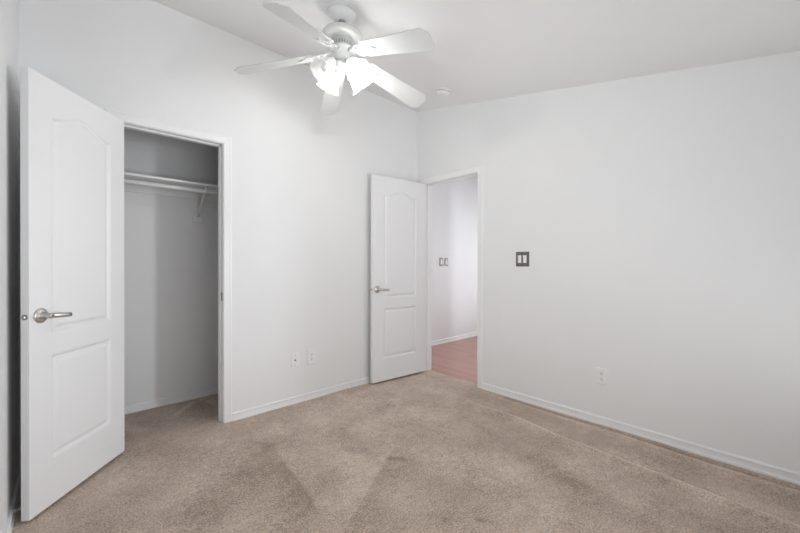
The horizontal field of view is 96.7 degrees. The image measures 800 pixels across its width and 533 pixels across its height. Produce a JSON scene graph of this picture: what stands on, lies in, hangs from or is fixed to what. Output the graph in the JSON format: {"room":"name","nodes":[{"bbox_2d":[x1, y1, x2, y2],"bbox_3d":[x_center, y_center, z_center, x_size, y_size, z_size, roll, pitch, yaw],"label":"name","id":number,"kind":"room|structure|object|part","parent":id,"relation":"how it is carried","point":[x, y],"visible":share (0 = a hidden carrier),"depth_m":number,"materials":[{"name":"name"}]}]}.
{"room":"empty bedroom","nodes":[
{"label":"empty bedroom","id":0,"kind":"room"},
{"bbox_2d":[0,0,18,532],"bbox_3d":[-1.169,-0.283,0.888,0.100,2.942,4.298,0,0,-43],"label":"wall","id":1,"kind":"structure","parent":0,"point":[9,157],"depth_m":1.60,"materials":[{"name":"paint"}]},
{"bbox_2d":[4,470,20,532],"bbox_3d":[-0.891,1.135,0.677,0.016,0.068,3.400,0,0,-43],"label":"baseboard","id":2,"kind":"structure","parent":1,"relation":"attached to","point":[16,495],"depth_m":1.65,"materials":[{"name":"paint"}]},
{"bbox_2d":[18,67,123,520],"bbox_3d":[-1.695,0.123,1.885,0.142,2.029,0.612,0,0,-4],"label":"door","id":3,"kind":"structure","parent":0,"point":[72,148],"depth_m":1.78,"materials":[{"name":"paint"}]},
{"bbox_3d":[-1.647,0.227,1.645,0.030,0.069,0.069,0,0,-4],"label":"handle","id":4,"kind":"part","parent":3,"relation":"part of","materials":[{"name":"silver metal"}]},
{"bbox_3d":[-1.625,0.231,1.698,0.028,0.031,0.127,0,0,-4],"label":"lever","id":5,"kind":"part","parent":3,"relation":"part of","materials":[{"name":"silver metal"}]},
{"bbox_2d":[18,0,416,468],"bbox_3d":[-1.006,-0.290,2.961,3.157,2.942,0.115,0,0,-43],"label":"wall","id":6,"kind":"structure","parent":0,"point":[301,176],"depth_m":2.84,"materials":[{"name":"paint"}]},
{"bbox_2d":[105,108,231,422],"bbox_3d":[-1.561,0.106,2.447,0.726,2.131,0.140,0,0,-43],"label":"door frame","id":7,"kind":"structure","parent":6,"relation":"attached to","point":[223,143],"depth_m":2.62,"materials":[{"name":"paint"}]},
{"bbox_2d":[19,376,369,469],"bbox_3d":[-0.927,1.127,2.952,3.057,0.068,0.016,0,0,-43],"label":"baseboard","id":8,"kind":"structure","parent":6,"relation":"attached to","point":[245,413],"depth_m":2.99,"materials":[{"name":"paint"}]},
{"bbox_2d":[291,352,298,367],"bbox_3d":[-0.881,0.789,2.993,0.072,0.118,0.017,0,0,-43],"label":"cable jack","id":9,"kind":"object","parent":6,"relation":"attached to","point":[295,356],"visible":1,"depth_m":2.99,"materials":[{"name":"white plastic"}]},
{"bbox_2d":[307,348,315,364],"bbox_3d":[-0.770,0.784,3.100,0.082,0.132,0.009,0,0,-43],"label":"wall outlet","id":10,"kind":"object","parent":6,"relation":"attached to","point":[311,353],"visible":1,"depth_m":3.10,"materials":[{"name":"white plastic"}]},
{"bbox_2d":[124,128,477,405],"bbox_3d":[-0.184,-0.179,4.648,6.657,2.750,0.126,0,0,-43],"label":"wall","id":11,"kind":"structure","parent":0,"point":[171,260],"depth_m":3.05,"materials":[{"name":"paint"}]},
{"bbox_2d":[124,386,217,414],"bbox_3d":[-1.750,1.125,3.140,2.107,0.068,0.016,0,0,-43],"label":"baseboard","id":12,"kind":"structure","parent":11,"relation":"attached to","point":[137,407],"depth_m":2.97,"materials":[{"name":"paint"}]},
{"bbox_2d":[124,183,217,201],"bbox_3d":[-1.747,-0.622,3.133,2.103,0.070,0.018,0,0,-43],"label":"cleat","id":13,"kind":"object","parent":11,"relation":"attached to","point":[127,187],"visible":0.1,"depth_m":2.95,"materials":[{"name":"paint"}]},
{"bbox_2d":[124,172,217,190],"bbox_3d":[-1.649,-0.666,3.028,2.103,0.018,0.304,0,0,-43],"label":"closet shelf","id":14,"kind":"object","parent":13,"relation":"on","point":[133,176],"visible":0.06,"depth_m":2.75,"materials":[{"name":"paint"}]},
{"bbox_2d":[192,186,207,222],"bbox_3d":[-1.674,-0.518,3.007,0.084,0.275,0.302,0,0,-43],"label":"shelf bracket","id":15,"kind":"object","parent":11,"relation":"attached to","point":[197,205],"visible":0.88,"depth_m":3.09,"materials":[{"name":"metal"}]},
{"bbox_2d":[124,179,217,194],"bbox_3d":[-1.567,-0.615,2.940,2.105,0.033,0.033,0,0,-43],"label":"closet rod","id":16,"kind":"object","parent":15,"relation":"attached to","point":[127,181],"visible":0.27,"depth_m":2.73,"materials":[{"name":"white metal"}]},
{"bbox_2d":[439,258,442,265],"bbox_3d":[0.618,-0.067,5.300,0.080,0.124,0.010,0,0,-43],"label":"light switch","id":17,"kind":"object","parent":11,"relation":"attached to","point":[440,259],"visible":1,"depth_m":5.29,"materials":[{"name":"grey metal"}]},
{"bbox_2d":[432,332,476,345],"bbox_3d":[1.024,1.120,5.680,3.285,0.068,0.016,0,0,-43],"label":"baseboard","id":18,"kind":"structure","parent":11,"relation":"attached to","point":[441,341],"depth_m":5.49,"materials":[{"name":"paint"}]},
{"bbox_2d":[370,174,425,383],"bbox_3d":[-0.007,0.119,3.668,0.700,2.029,0.142,0,0,-38],"label":"door","id":19,"kind":"structure","parent":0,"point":[398,206],"depth_m":3.64,"materials":[{"name":"paint"}]},
{"bbox_3d":[-0.213,0.223,3.466,0.069,0.069,0.030,0,0,-38],"label":"handle","id":20,"kind":"part","parent":19,"relation":"part of","materials":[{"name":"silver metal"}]},
{"bbox_2d":[12,336,799,532],"bbox_3d":[1.240,1.170,3.182,6.567,0.088,4.172,0,0,-43],"label":"floor","id":21,"kind":"structure","parent":0,"point":[429,451],"depth_m":1.97,"materials":[{"name":"beige carpet"}]},
{"bbox_2d":[152,0,799,111],"bbox_3d":[0.232,-1.440,1.683,3.277,0.855,3.665,0,0,-43],"label":"ceiling","id":22,"kind":"structure","parent":0,"point":[484,50],"depth_m":2.14,"materials":[{"name":"paint"}]},
{"bbox_2d":[234,2,435,115],"bbox_3d":[-0.321,-1.305,2.142,1.202,0.481,1.209,0,0,-43],"label":"ceiling fan","id":23,"kind":"object","parent":22,"relation":"hanging from","point":[342,38],"visible":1,"depth_m":2.08,"materials":[{"name":"white metal"}]},
{"bbox_3d":[-0.749,-1.209,2.134,0.466,0.006,0.148,-11,15,-1],"label":"blade","id":24,"kind":"part","parent":23,"relation":"part of","materials":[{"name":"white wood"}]},
{"bbox_3d":[-0.486,-1.199,1.764,0.148,0.006,0.466,15,17,16],"label":"blade","id":25,"kind":"part","parent":23,"relation":"part of","materials":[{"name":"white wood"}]},
{"bbox_3d":[-0.425,-1.155,2.054,0.154,0.107,0.154,0,-42,42],"label":"lamp shade","id":26,"kind":"part","parent":23,"relation":"part of","materials":[{"name":"white glass"}]},
{"bbox_3d":[-0.428,-1.151,2.051,0.045,0.067,0.045,0,-42,42],"label":"bulb","id":27,"kind":"part","parent":23,"relation":"part of","materials":[{"name":"white glass"}]},
{"bbox_3d":[-0.429,-1.156,2.219,0.154,0.107,0.154,0,42,-45],"label":"lamp shade","id":28,"kind":"part","parent":23,"relation":"part of","materials":[{"name":"white glass"}]},
{"bbox_3d":[-0.477,-1.210,2.518,0.148,0.006,0.466,-16,-6,-21],"label":"blade","id":29,"kind":"part","parent":23,"relation":"part of","materials":[{"name":"white wood"}]},
{"bbox_3d":[-0.262,-1.151,2.060,0.045,0.067,0.045,0,-42,-48],"label":"bulb","id":30,"kind":"part","parent":23,"relation":"part of","materials":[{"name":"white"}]},
{"bbox_3d":[-0.264,-1.155,2.062,0.154,0.107,0.154,0,-42,-48],"label":"lamp shade","id":31,"kind":"part","parent":23,"relation":"part of","materials":[{"name":"white glass"}]},
{"bbox_3d":[-0.262,-1.156,2.212,0.154,0.107,0.154,0,42,50],"label":"lamp shade","id":32,"kind":"part","parent":23,"relation":"part of","materials":[{"name":"white glass"}]},
{"bbox_3d":[-0.029,-1.199,2.376,0.466,0.006,0.148,15,-24,-36],"label":"blade","id":33,"kind":"part","parent":23,"relation":"part of","materials":[{"name":"white wood"}]},
{"bbox_3d":[-0.025,-1.192,1.908,0.466,0.006,0.148,16,-6,34],"label":"blade","id":34,"kind":"part","parent":23,"relation":"part of","materials":[{"name":"white wood"}]},
{"bbox_2d":[436,87,450,95],"bbox_3d":[0.389,-1.570,3.200,0.132,0.060,0.131,0,0,-12],"label":"smoke detector","id":35,"kind":"object","parent":22,"relation":"attached to","point":[441,91],"visible":1,"depth_m":3.17,"materials":[{"name":"white plastic"}]},
{"bbox_2d":[417,51,799,472],"bbox_3d":[1.160,-0.364,3.031,0.115,3.097,4.272,0,0,-43],"label":"wall","id":36,"kind":"structure","parent":0,"point":[656,217],"depth_m":2.38,"materials":[{"name":"paint"}]},
{"bbox_2d":[420,165,482,388],"bbox_3d":[0.547,0.105,3.693,0.140,2.131,0.816,0,0,-43],"label":"door frame","id":37,"kind":"structure","parent":36,"relation":"attached to","point":[477,170],"depth_m":3.57,"materials":[{"name":"paint"}]},
{"bbox_2d":[516,252,528,265],"bbox_3d":[1.051,-0.063,3.057,0.010,0.126,0.122,0,0,-43],"label":"light switch","id":38,"kind":"object","parent":36,"relation":"attached to","point":[522,258],"visible":1,"depth_m":3.06,"materials":[{"name":"grey metal"}]},
{"bbox_2d":[596,367,607,385],"bbox_3d":[1.476,0.803,2.602,0.009,0.120,0.076,0,0,-43],"label":"wall outlet","id":39,"kind":"object","parent":36,"relation":"attached to","point":[601,373],"visible":1,"depth_m":2.60,"materials":[{"name":"white plastic"}]},
{"bbox_2d":[482,383,799,484],"bbox_3d":[1.635,1.133,2.426,0.016,0.068,2.528,0,0,-43],"label":"baseboard","id":40,"kind":"structure","parent":36,"relation":"attached to","point":[770,470],"depth_m":2.32,"materials":[{"name":"paint"}]}
]}

